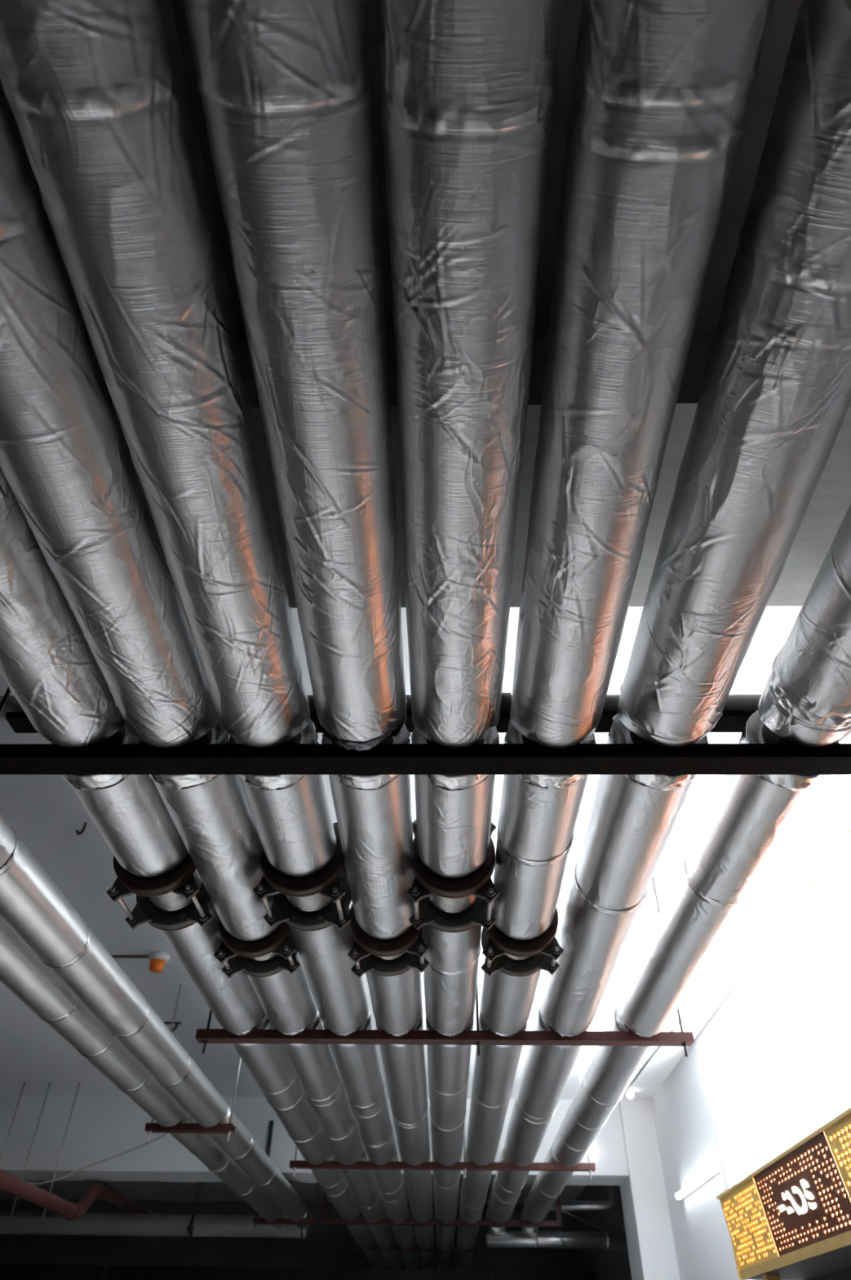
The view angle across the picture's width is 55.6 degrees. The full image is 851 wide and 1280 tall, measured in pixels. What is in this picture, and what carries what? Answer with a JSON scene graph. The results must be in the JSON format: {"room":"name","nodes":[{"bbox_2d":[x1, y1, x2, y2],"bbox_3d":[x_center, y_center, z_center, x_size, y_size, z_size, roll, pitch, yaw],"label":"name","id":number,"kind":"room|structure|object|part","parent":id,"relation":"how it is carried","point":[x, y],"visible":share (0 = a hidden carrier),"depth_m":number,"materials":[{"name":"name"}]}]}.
{"room":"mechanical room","nodes":[
{"label":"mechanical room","id":0,"kind":"room"},
{"bbox_2d":[0,1199,578,1270],"bbox_3d":[-3.373,14.134,16.420,13.570,4.460,0.200,0,-42,1],"label":"wall","id":1,"kind":"structure","parent":0,"point":[328,1246],"depth_m":17.31,"materials":[{"name":"grey paint"}]},
{"bbox_2d":[0,1095,679,1279],"bbox_3d":[-3.609,8.222,9.966,13.370,4.460,0.810,0,-42,1],"label":"wall","id":2,"kind":"structure","parent":0,"point":[626,1153],"depth_m":10.81,"materials":[{"name":"white paint"}]},
{"bbox_2d":[29,1133,168,1185],"bbox_3d":[-4.242,5.944,9.599,6.518,0.652,1.878,-31,-51,30],"label":"loose cable","id":3,"kind":"object","parent":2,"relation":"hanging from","point":[165,1134],"visible":0.52,"depth_m":10.06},
{"bbox_2d":[266,1120,274,1156],"bbox_3d":[-2.092,6.699,10.834,0.050,0.430,0.040,0,-42,1],"label":"channel","id":4,"kind":"object","parent":2,"relation":"attached to","point":[272,1122],"visible":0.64,"depth_m":10.83,"materials":[{"name":"black metal"}]},
{"bbox_2d":[586,1146,593,1154],"bbox_3d":[2.165,6.733,10.652,0.100,0.100,0.130,0,-42,1],"label":"lamp","id":5,"kind":"object","parent":2,"relation":"attached to","point":[591,1148],"visible":0.57,"depth_m":10.61,"materials":[{"name":"white plastic"}]},
{"bbox_2d":[0,0,850,1204],"bbox_3d":[-3.664,3.063,7.783,13.770,0.200,27.900,0,-42,1],"label":"ceiling","id":6,"kind":"structure","parent":0,"point":[45,811],"depth_m":5.94,"materials":[{"name":"paint"}]},
{"bbox_2d":[0,1081,79,1219],"bbox_3d":[-4.944,6.457,10.258,0.900,1.490,0.084,0,-42,1],"label":"rod trapeze","id":7,"kind":"object","parent":6,"relation":"hanging from","point":[35,1214],"visible":1,"depth_m":10.05,"materials":[{"name":"metal"}]},
{"bbox_3d":[-5.345,6.436,10.241,0.017,1.490,0.017,15,-44,-15],"label":"hanger rod","id":8,"kind":"part","parent":7,"relation":"part of","materials":[{"name":"metal"}]},
{"bbox_3d":[-5.005,6.435,10.235,0.017,1.490,0.017,15,-44,-15],"label":"hanger rod","id":9,"kind":"part","parent":7,"relation":"part of","materials":[{"name":"metal"}]},
{"bbox_3d":[-4.610,6.434,10.228,0.017,1.490,0.017,-16,-45,17],"label":"hanger rod","id":10,"kind":"part","parent":7,"relation":"part of","materials":[{"name":"metal"}]},
{"bbox_2d":[0,1168,156,1221],"bbox_3d":[-4.560,5.812,8.945,0.184,0.529,13.500,0,-42,1],"label":"pipe","id":11,"kind":"object","parent":7,"relation":"hanging from","point":[11,1184],"visible":0.96,"depth_m":10.08,"materials":[{"name":"red metal"}]},
{"bbox_2d":[75,822,87,835],"bbox_3d":[-2.415,1.323,5.647,0.063,0.093,0.020,0,-42,1],"label":"ceiling hook","id":12,"kind":"object","parent":6,"relation":"attached to","point":[82,830],"visible":1,"depth_m":5.63,"materials":[{"name":"black metal"}]},
{"bbox_2d":[111,955,148,958],"bbox_3d":[-3.505,2.932,7.472,1.900,0.024,0.024,0,-42,1],"label":"conduit","id":13,"kind":"object","parent":6,"relation":"attached to","point":[113,956],"visible":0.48,"depth_m":7.45,"materials":[{"name":"metal"}]},
{"bbox_2d":[147,951,169,973],"bbox_3d":[-2.463,2.971,7.408,0.189,0.147,0.189,0,-42,1],"label":"detector","id":14,"kind":"object","parent":6,"relation":"attached to","point":[157,960],"visible":1,"depth_m":7.37,"materials":[{"name":"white plastic"}]},
{"bbox_2d":[164,1022,182,1031],"bbox_3d":[-2.796,4.245,8.837,0.220,0.106,0.060,0,-42,1],"label":"saddle","id":15,"kind":"object","parent":6,"relation":"attached to","point":[176,1024],"visible":0.49,"depth_m":8.85,"materials":[{"name":"black metal"}]},
{"bbox_3d":[-2.796,4.210,8.870,0.220,0.008,0.060,0,-42,1],"label":"foot plate","id":16,"kind":"part","parent":15,"relation":"part of","materials":[{"name":"black metal"}]},
{"bbox_2d":[144,984,241,1142],"bbox_3d":[-2.083,3.914,7.546,0.775,1.343,0.110,0,-42,1],"label":"support","id":17,"kind":"object","parent":6,"relation":"hanging from","point":[151,1127],"visible":0.85,"depth_m":7.13,"materials":[{"name":"metal"}]},
{"bbox_2d":[0,917,288,1228],"bbox_3d":[-2.315,1.671,4.431,0.285,0.284,20.520,0,-42,1],"label":"pipe","id":18,"kind":"object","parent":17,"relation":"on","point":[22,971],"visible":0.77,"depth_m":5.58,"materials":[{"name":"silver metal"}]},
{"bbox_2d":[0,813,313,1229],"bbox_3d":[-1.966,1.671,4.424,0.286,0.282,20.520,0,-42,1],"label":"pipe","id":19,"kind":"object","parent":17,"relation":"on","point":[32,904],"visible":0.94,"depth_m":4.83,"materials":[{"name":"silver metal"}]},
{"bbox_3d":[-2.436,3.915,7.553,0.017,1.343,0.017,0,-42,1],"label":"hanger rod","id":20,"kind":"part","parent":17,"relation":"part of","materials":[{"name":"metal"}]},
{"bbox_3d":[-1.731,3.913,7.540,0.017,1.343,0.017,0,-42,1],"label":"hanger rod","id":21,"kind":"part","parent":17,"relation":"part of","materials":[{"name":"metal"}]},
{"bbox_2d":[186,1182,203,1237],"bbox_3d":[-3.497,8.440,12.517,0.100,1.335,0.350,0,-42,1],"label":"hanger","id":22,"kind":"object","parent":6,"relation":"hanging from","point":[190,1228],"visible":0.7,"depth_m":12.13,"materials":[{"name":"brown paint"}]},
{"bbox_2d":[0,1213,308,1239],"bbox_3d":[-5.951,8.846,12.230,8.360,0.300,0.300,0,-42,1],"label":"pipe","id":23,"kind":"object","parent":22,"relation":"hanging from","point":[90,1224],"visible":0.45,"depth_m":12.10,"materials":[{"name":"silver metal"}]},
{"bbox_3d":[-3.525,8.347,12.636,0.015,1.037,0.015,15,-44,-15],"label":"hanger rod","id":24,"kind":"part","parent":22,"relation":"part of","materials":[{"name":"black metal"}]},
{"bbox_3d":[-3.465,8.347,12.635,0.015,1.037,0.015,-16,-45,17],"label":"hanger rod","id":25,"kind":"part","parent":22,"relation":"part of","materials":[{"name":"black metal"}]},
{"bbox_2d":[253,1182,317,1231],"bbox_3d":[-1.982,7.784,11.771,0.880,1.343,0.110,0,-42,1],"label":"support","id":26,"kind":"object","parent":6,"relation":"hanging from","point":[255,1220],"visible":0.73,"depth_m":11.35,"materials":[{"name":"red metal"}]},
{"bbox_3d":[-1.572,7.782,11.764,0.017,1.343,0.017,0,-42,1],"label":"hanger rod","id":27,"kind":"part","parent":26,"relation":"part of","materials":[{"name":"grey metal"}]},
{"bbox_2d":[351,1228,479,1257],"bbox_3d":[-0.169,9.872,14.024,2.150,1.343,0.110,0,-42,1],"label":"support","id":28,"kind":"object","parent":6,"relation":"hanging from","point":[395,1248],"visible":0.74,"depth_m":13.60,"materials":[{"name":"red metal"}]},
{"bbox_3d":[0.522,9.870,14.012,0.017,1.343,0.017,0,-42,1],"label":"hanger rod","id":29,"kind":"part","parent":28,"relation":"part of","materials":[{"name":"black metal"}]},
{"bbox_2d":[321,1191,562,1226],"bbox_3d":[0.232,7.698,11.694,3.350,1.275,0.170,0,-42,1],"label":"support","id":30,"kind":"object","parent":6,"relation":"hanging from","point":[325,1220],"visible":0.58,"depth_m":11.27,"materials":[{"name":"red metal"}]},
{"bbox_3d":[-1.411,7.665,11.684,0.065,1.275,0.060,0,-42,1],"label":"hanger post","id":31,"kind":"part","parent":30,"relation":"part of","materials":[{"name":"metal"}]},
{"bbox_3d":[1.873,7.656,11.624,0.065,1.275,0.060,0,-42,1],"label":"hanger post","id":32,"kind":"part","parent":30,"relation":"part of","materials":[{"name":"metal"}]},
{"bbox_2d":[561,1208,608,1231],"bbox_3d":[2.290,8.356,11.605,0.018,0.183,1.181,-32,-52,31],"label":"rod","id":33,"kind":"object","parent":30,"relation":"attached to","point":[562,1209],"visible":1,"depth_m":11.59,"materials":[{"name":"metal"}]},
{"bbox_2d":[289,1055,595,1179],"bbox_3d":[0.175,5.001,8.700,3.137,1.343,0.110,0,-42,1],"label":"support","id":34,"kind":"object","parent":6,"relation":"hanging from","point":[464,1166],"visible":0.71,"depth_m":8.28,"materials":[{"name":"metal"}]},
{"bbox_3d":[-1.346,5.006,8.728,0.017,1.343,0.017,0,-42,1],"label":"hanger rod","id":35,"kind":"part","parent":34,"relation":"part of","materials":[{"name":"metal"}]},
{"bbox_3d":[0.410,5.000,8.696,0.017,1.343,0.017,0,-42,1],"label":"hanger rod","id":36,"kind":"part","parent":34,"relation":"part of","materials":[{"name":"metal"}]},
{"bbox_3d":[1.694,4.997,8.672,0.017,1.343,0.017,0,-42,1],"label":"hanger rod","id":37,"kind":"part","parent":34,"relation":"part of","materials":[{"name":"metal"}]},
{"bbox_2d":[195,875,694,1057],"bbox_3d":[0.121,2.138,5.574,3.175,1.343,0.110,0,-42,1],"label":"support","id":38,"kind":"object","parent":6,"relation":"hanging from","point":[478,1037],"visible":0.7,"depth_m":5.16,"materials":[{"name":"brown metal"}]},
{"bbox_2d":[0,466,386,1268],"bbox_3d":[-1.165,3.773,6.740,0.378,0.342,26.801,0,-42,1],"label":"insulated pipe","id":39,"kind":"object","parent":38,"relation":"on","point":[47,663],"visible":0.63,"depth_m":3.05,"materials":[{"name":"silver metal"}]},
{"bbox_2d":[106,853,213,930],"bbox_3d":[-1.221,1.104,3.827,0.424,0.424,0.472,0,-42,1],"label":"expansion joint","id":40,"kind":"object","parent":39,"relation":"attached to","point":[176,899],"visible":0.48,"depth_m":3.75,"materials":[{"name":"brown paint"}]},
{"bbox_3d":[-1.384,1.229,3.711,0.020,0.020,0.380,-2,-42,0],"label":"tie rod","id":41,"kind":"part","parent":40,"relation":"part of","materials":[{"name":"metal"}]},
{"bbox_3d":[-1.050,1.220,3.713,0.020,0.020,0.380,-2,-42,0],"label":"tie rod","id":42,"kind":"part","parent":40,"relation":"part of","materials":[{"name":"metal"}]},
{"bbox_2d":[0,78,403,1268],"bbox_3d":[-0.826,3.773,6.734,0.352,0.342,26.800,0,-42,1],"label":"insulated pipe","id":43,"kind":"object","parent":38,"relation":"on","point":[65,459],"visible":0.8,"depth_m":2.22,"materials":[{"name":"silver metal"}]},
{"bbox_2d":[213,920,300,978],"bbox_3d":[-0.880,1.542,4.300,0.435,0.435,0.372,0,-42,1],"label":"expansion joint","id":44,"kind":"object","parent":43,"relation":"attached to","point":[271,954],"visible":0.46,"depth_m":4.13,"materials":[{"name":"brown paint"}]},
{"bbox_3d":[-1.037,1.675,4.184,0.020,0.020,0.290,-3,-42,-2],"label":"tie rod","id":45,"kind":"part","parent":44,"relation":"part of","materials":[{"name":"metal"}]},
{"bbox_3d":[-0.704,1.657,4.194,0.020,0.020,0.290,-3,-42,-2],"label":"tie rod","id":46,"kind":"part","parent":44,"relation":"part of","materials":[{"name":"metal"}]},
{"bbox_3d":[-1.411,2.142,5.601,0.017,1.343,0.017,0,-42,1],"label":"hanger rod","id":47,"kind":"part","parent":38,"relation":"part of","materials":[{"name":"grey metal"}]},
{"bbox_2d":[0,0,419,1268],"bbox_3d":[-0.491,3.771,6.728,0.363,0.341,26.800,0,-42,1],"label":"insulated pipe","id":48,"kind":"object","parent":38,"relation":"on","point":[97,91],"visible":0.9,"depth_m":1.78,"materials":[{"name":"silver metal"}]},
{"bbox_2d":[253,822,351,931],"bbox_3d":[-0.555,1.101,3.815,0.413,0.413,0.472,1,-42,2],"label":"expansion joint","id":49,"kind":"object","parent":48,"relation":"attached to","point":[320,900],"visible":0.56,"depth_m":3.72,"materials":[{"name":"brown metal"}]},
{"bbox_3d":[-0.729,1.219,3.706,0.020,0.020,0.380,1,-42,2],"label":"tie rod","id":50,"kind":"part","parent":49,"relation":"part of","materials":[{"name":"metal"}]},
{"bbox_3d":[-0.395,1.226,3.693,0.020,0.020,0.380,1,-42,2],"label":"tie rod","id":51,"kind":"part","parent":49,"relation":"part of","materials":[{"name":"metal"}]},
{"bbox_2d":[182,0,436,1268],"bbox_3d":[-0.150,3.769,6.723,0.360,0.334,26.800,0,-42,1],"label":"insulated pipe","id":52,"kind":"object","parent":38,"relation":"on","point":[285,87],"visible":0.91,"depth_m":1.79,"materials":[{"name":"silver metal"}]},
{"bbox_2d":[347,903,430,977],"bbox_3d":[-0.198,1.526,4.273,0.440,0.440,0.372,0,-42,1],"label":"expansion joint","id":53,"kind":"object","parent":52,"relation":"attached to","point":[393,957],"visible":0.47,"depth_m":4.10,"materials":[{"name":"brown metal"}]},
{"bbox_3d":[-0.352,1.661,4.155,0.020,0.020,0.290,-4,-42,-2],"label":"tie rod","id":54,"kind":"part","parent":53,"relation":"part of","materials":[{"name":"metal"}]},
{"bbox_3d":[-0.019,1.639,4.168,0.020,0.020,0.290,-4,-42,-2],"label":"tie rod","id":55,"kind":"part","parent":53,"relation":"part of","materials":[{"name":"metal"}]},
{"bbox_2d":[377,0,562,1268],"bbox_3d":[0.188,3.769,6.715,0.335,0.342,26.800,0,-42,1],"label":"insulated pipe","id":56,"kind":"object","parent":38,"relation":"on","point":[468,87],"visible":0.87,"depth_m":1.77,"materials":[{"name":"silver metal"}]},
{"bbox_2d":[406,819,499,933],"bbox_3d":[0.128,1.106,3.810,0.413,0.413,0.472,0,-42,1],"label":"expansion joint","id":57,"kind":"object","parent":56,"relation":"attached to","point":[447,904],"visible":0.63,"depth_m":3.68,"materials":[{"name":"brown metal"}]},
{"bbox_3d":[-0.042,1.227,3.699,0.020,0.020,0.380,0,-42,1],"label":"tie rod","id":58,"kind":"part","parent":57,"relation":"part of","materials":[{"name":"metal"}]},
{"bbox_3d":[0.292,1.228,3.691,0.020,0.020,0.380,0,-42,1],"label":"tie rod","id":59,"kind":"part","parent":57,"relation":"part of","materials":[{"name":"metal"}]},
{"bbox_3d":[0.344,2.137,5.569,0.017,1.343,0.017,0,-42,1],"label":"hanger rod","id":60,"kind":"part","parent":38,"relation":"part of","materials":[{"name":"grey metal"}]},
{"bbox_2d":[454,0,773,1269],"bbox_3d":[0.545,3.766,6.711,0.357,0.344,26.800,0,-42,1],"label":"insulated pipe","id":61,"kind":"object","parent":38,"relation":"on","point":[662,89],"visible":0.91,"depth_m":1.78,"materials":[{"name":"silver metal"}]},
{"bbox_2d":[480,906,564,977],"bbox_3d":[0.492,1.522,4.262,0.413,0.413,0.372,-1,-42,0],"label":"expansion joint","id":62,"kind":"object","parent":61,"relation":"attached to","point":[508,955],"visible":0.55,"depth_m":4.09,"materials":[{"name":"brown metal"}]},
{"bbox_3d":[0.329,1.651,4.150,0.020,0.020,0.290,-1,-42,0],"label":"tie rod","id":63,"kind":"part","parent":62,"relation":"part of","materials":[{"name":"metal"}]},
{"bbox_3d":[0.662,1.643,4.150,0.020,0.020,0.290,-1,-42,0],"label":"tie rod","id":64,"kind":"part","parent":62,"relation":"part of","materials":[{"name":"metal"}]},
{"bbox_2d":[486,0,850,1233],"bbox_3d":[0.897,1.698,4.459,0.376,0.366,20.698,0,-42,1],"label":"insulated pipe","id":65,"kind":"object","parent":38,"relation":"on","point":[775,402],"visible":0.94,"depth_m":2.05,"materials":[{"name":"silver metal"}]},
{"bbox_2d":[4,711,755,733],"bbox_3d":[0.060,0.331,3.256,3.500,0.026,0.110,0,-42,1],"label":"strut","id":66,"kind":"object","parent":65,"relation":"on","point":[731,721],"visible":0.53,"depth_m":3.24,"materials":[{"name":"metal"}]},
{"bbox_2d":[0,693,762,720],"bbox_3d":[0.196,0.276,3.297,5.470,0.120,0.120,0,-42,1],"label":"pipe","id":67,"kind":"object","parent":66,"relation":"on","point":[734,702],"visible":0.12,"depth_m":3.25,"materials":[{"name":"metal"}]},
{"bbox_3d":[1.658,2.133,5.545,0.017,1.343,0.017,0,-42,1],"label":"hanger rod","id":68,"kind":"part","parent":38,"relation":"part of","materials":[{"name":"grey metal"}]},
{"bbox_2d":[520,503,850,1233],"bbox_3d":[1.385,1.704,4.444,0.360,0.341,20.698,0,-42,1],"label":"insulated pipe","id":69,"kind":"object","parent":38,"relation":"on","point":[806,699],"visible":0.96,"depth_m":3.36,"materials":[{"name":"silver metal"}]},
{"bbox_2d":[238,336,850,608],"bbox_3d":[-3.758,-0.619,3.275,13.370,0.460,0.957,0,-42,1],"label":"ceiling beam","id":70,"kind":"structure","parent":6,"relation":"attached to","point":[831,500],"depth_m":2.96,"materials":[{"name":"concrete"}]},
{"bbox_2d":[0,687,850,774],"bbox_3d":[0.057,0.173,3.088,3.440,0.883,0.110,0,-42,1],"label":"support","id":71,"kind":"object","parent":70,"relation":"hanging from","point":[15,758],"visible":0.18,"depth_m":2.83,"materials":[{"name":"metal"}]},
{"bbox_3d":[-1.603,0.178,3.119,0.017,0.883,0.017,0,-42,1],"label":"hanger rod","id":72,"kind":"part","parent":71,"relation":"part of","materials":[{"name":"black metal"}]},
{"bbox_2d":[550,1185,617,1211],"bbox_3d":[2.280,8.084,12.281,1.162,1.010,0.140,0,-42,1],"label":"pipe","id":73,"kind":"object","parent":6,"relation":"attached to","point":[599,1206],"visible":0.62,"depth_m":11.95,"materials":[{"name":"silver metal"}]},
{"bbox_2d":[626,1089,634,1098],"bbox_3d":[2.714,6.024,10.700,0.100,0.100,0.100,0,-42,1],"label":"lamp","id":74,"kind":"object","parent":6,"relation":"attached to","point":[630,1095],"visible":1,"depth_m":10.66,"materials":[{"name":"white plastic"}]},
{"bbox_2d":[622,790,850,1097],"bbox_3d":[2.765,2.830,7.252,0.155,0.042,10.003,1,-42,0],"label":"light fixture","id":75,"kind":"object","parent":6,"relation":"attached to","point":[849,795],"visible":0.88,"depth_m":6.63,"materials":[{"name":"white plastic"}]},
{"bbox_2d":[573,831,850,1279],"bbox_3d":[3.096,4.760,6.085,0.200,4.460,27.500,0,-42,1],"label":"wall","id":76,"kind":"structure","parent":0,"point":[689,1126],"depth_m":8.92,"materials":[{"name":"white paint"}]},
{"bbox_2d":[485,1231,627,1249],"bbox_3d":[1.998,8.781,11.811,2.230,0.211,0.211,0,-42,1],"label":"duct","id":77,"kind":"object","parent":76,"relation":"attached to","point":[512,1239],"visible":0.96,"depth_m":11.74,"materials":[{"name":"silver metal"}]},
{"bbox_2d":[675,1164,721,1199],"bbox_3d":[3.005,6.029,8.953,0.095,0.064,1.740,0,-42,1],"label":"tube light","id":78,"kind":"object","parent":76,"relation":"attached to","point":[713,1170],"visible":1,"depth_m":8.80,"materials":[{"name":"white plastic"}]},
{"bbox_2d":[706,872,850,1184],"bbox_3d":[3.087,3.330,6.108,0.070,2.000,5.800,0,-42,1],"label":"strip light","id":79,"kind":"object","parent":76,"relation":"in","point":[842,893],"depth_m":7.52,"materials":[{"name":"white plastic"}]},
{"bbox_3d":[-3.711,6.481,4.653,13.770,0.150,27.900,0,-42,1],"label":"floor","id":80,"kind":"structure","parent":0,"visible":0},
{"bbox_2d":[716,1107,850,1279],"bbox_3d":[2.666,4.114,4.117,0.584,2.747,4.550,0,-42,1],"label":"sign","id":81,"kind":"object","parent":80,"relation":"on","point":[790,1218],"visible":1,"depth_m":5.39,"materials":[{"name":"gold metal"}]},
{"bbox_3d":[2.739,4.835,6.520,0.530,0.520,0.030,0,-42,1],"label":"panel","id":82,"kind":"part","parent":81,"relation":"part of","materials":[{"name":"gold metal"}]},
{"bbox_3d":[2.461,4.476,6.170,0.068,0.470,0.980,0,-42,1],"label":"perforated panel","id":83,"kind":"part","parent":81,"relation":"part of","materials":[{"name":"gold metal"}]},
{"bbox_3d":[2.563,5.541,5.273,0.100,2.200,0.100,0,-42,1],"label":"post","id":84,"kind":"part","parent":81,"relation":"part of","materials":[{"name":"beige wood"}]},
{"bbox_3d":[2.441,3.637,5.253,0.068,0.470,1.495,0,-42,1],"label":"perforated panel","id":85,"kind":"part","parent":81,"relation":"part of","materials":[{"name":"brown metal"}]},
{"bbox_3d":[2.414,2.448,3.956,0.068,0.470,2.015,0,-42,1],"label":"perforated panel","id":86,"kind":"part","parent":81,"relation":"part of","materials":[{"name":"gold metal"}]}
]}

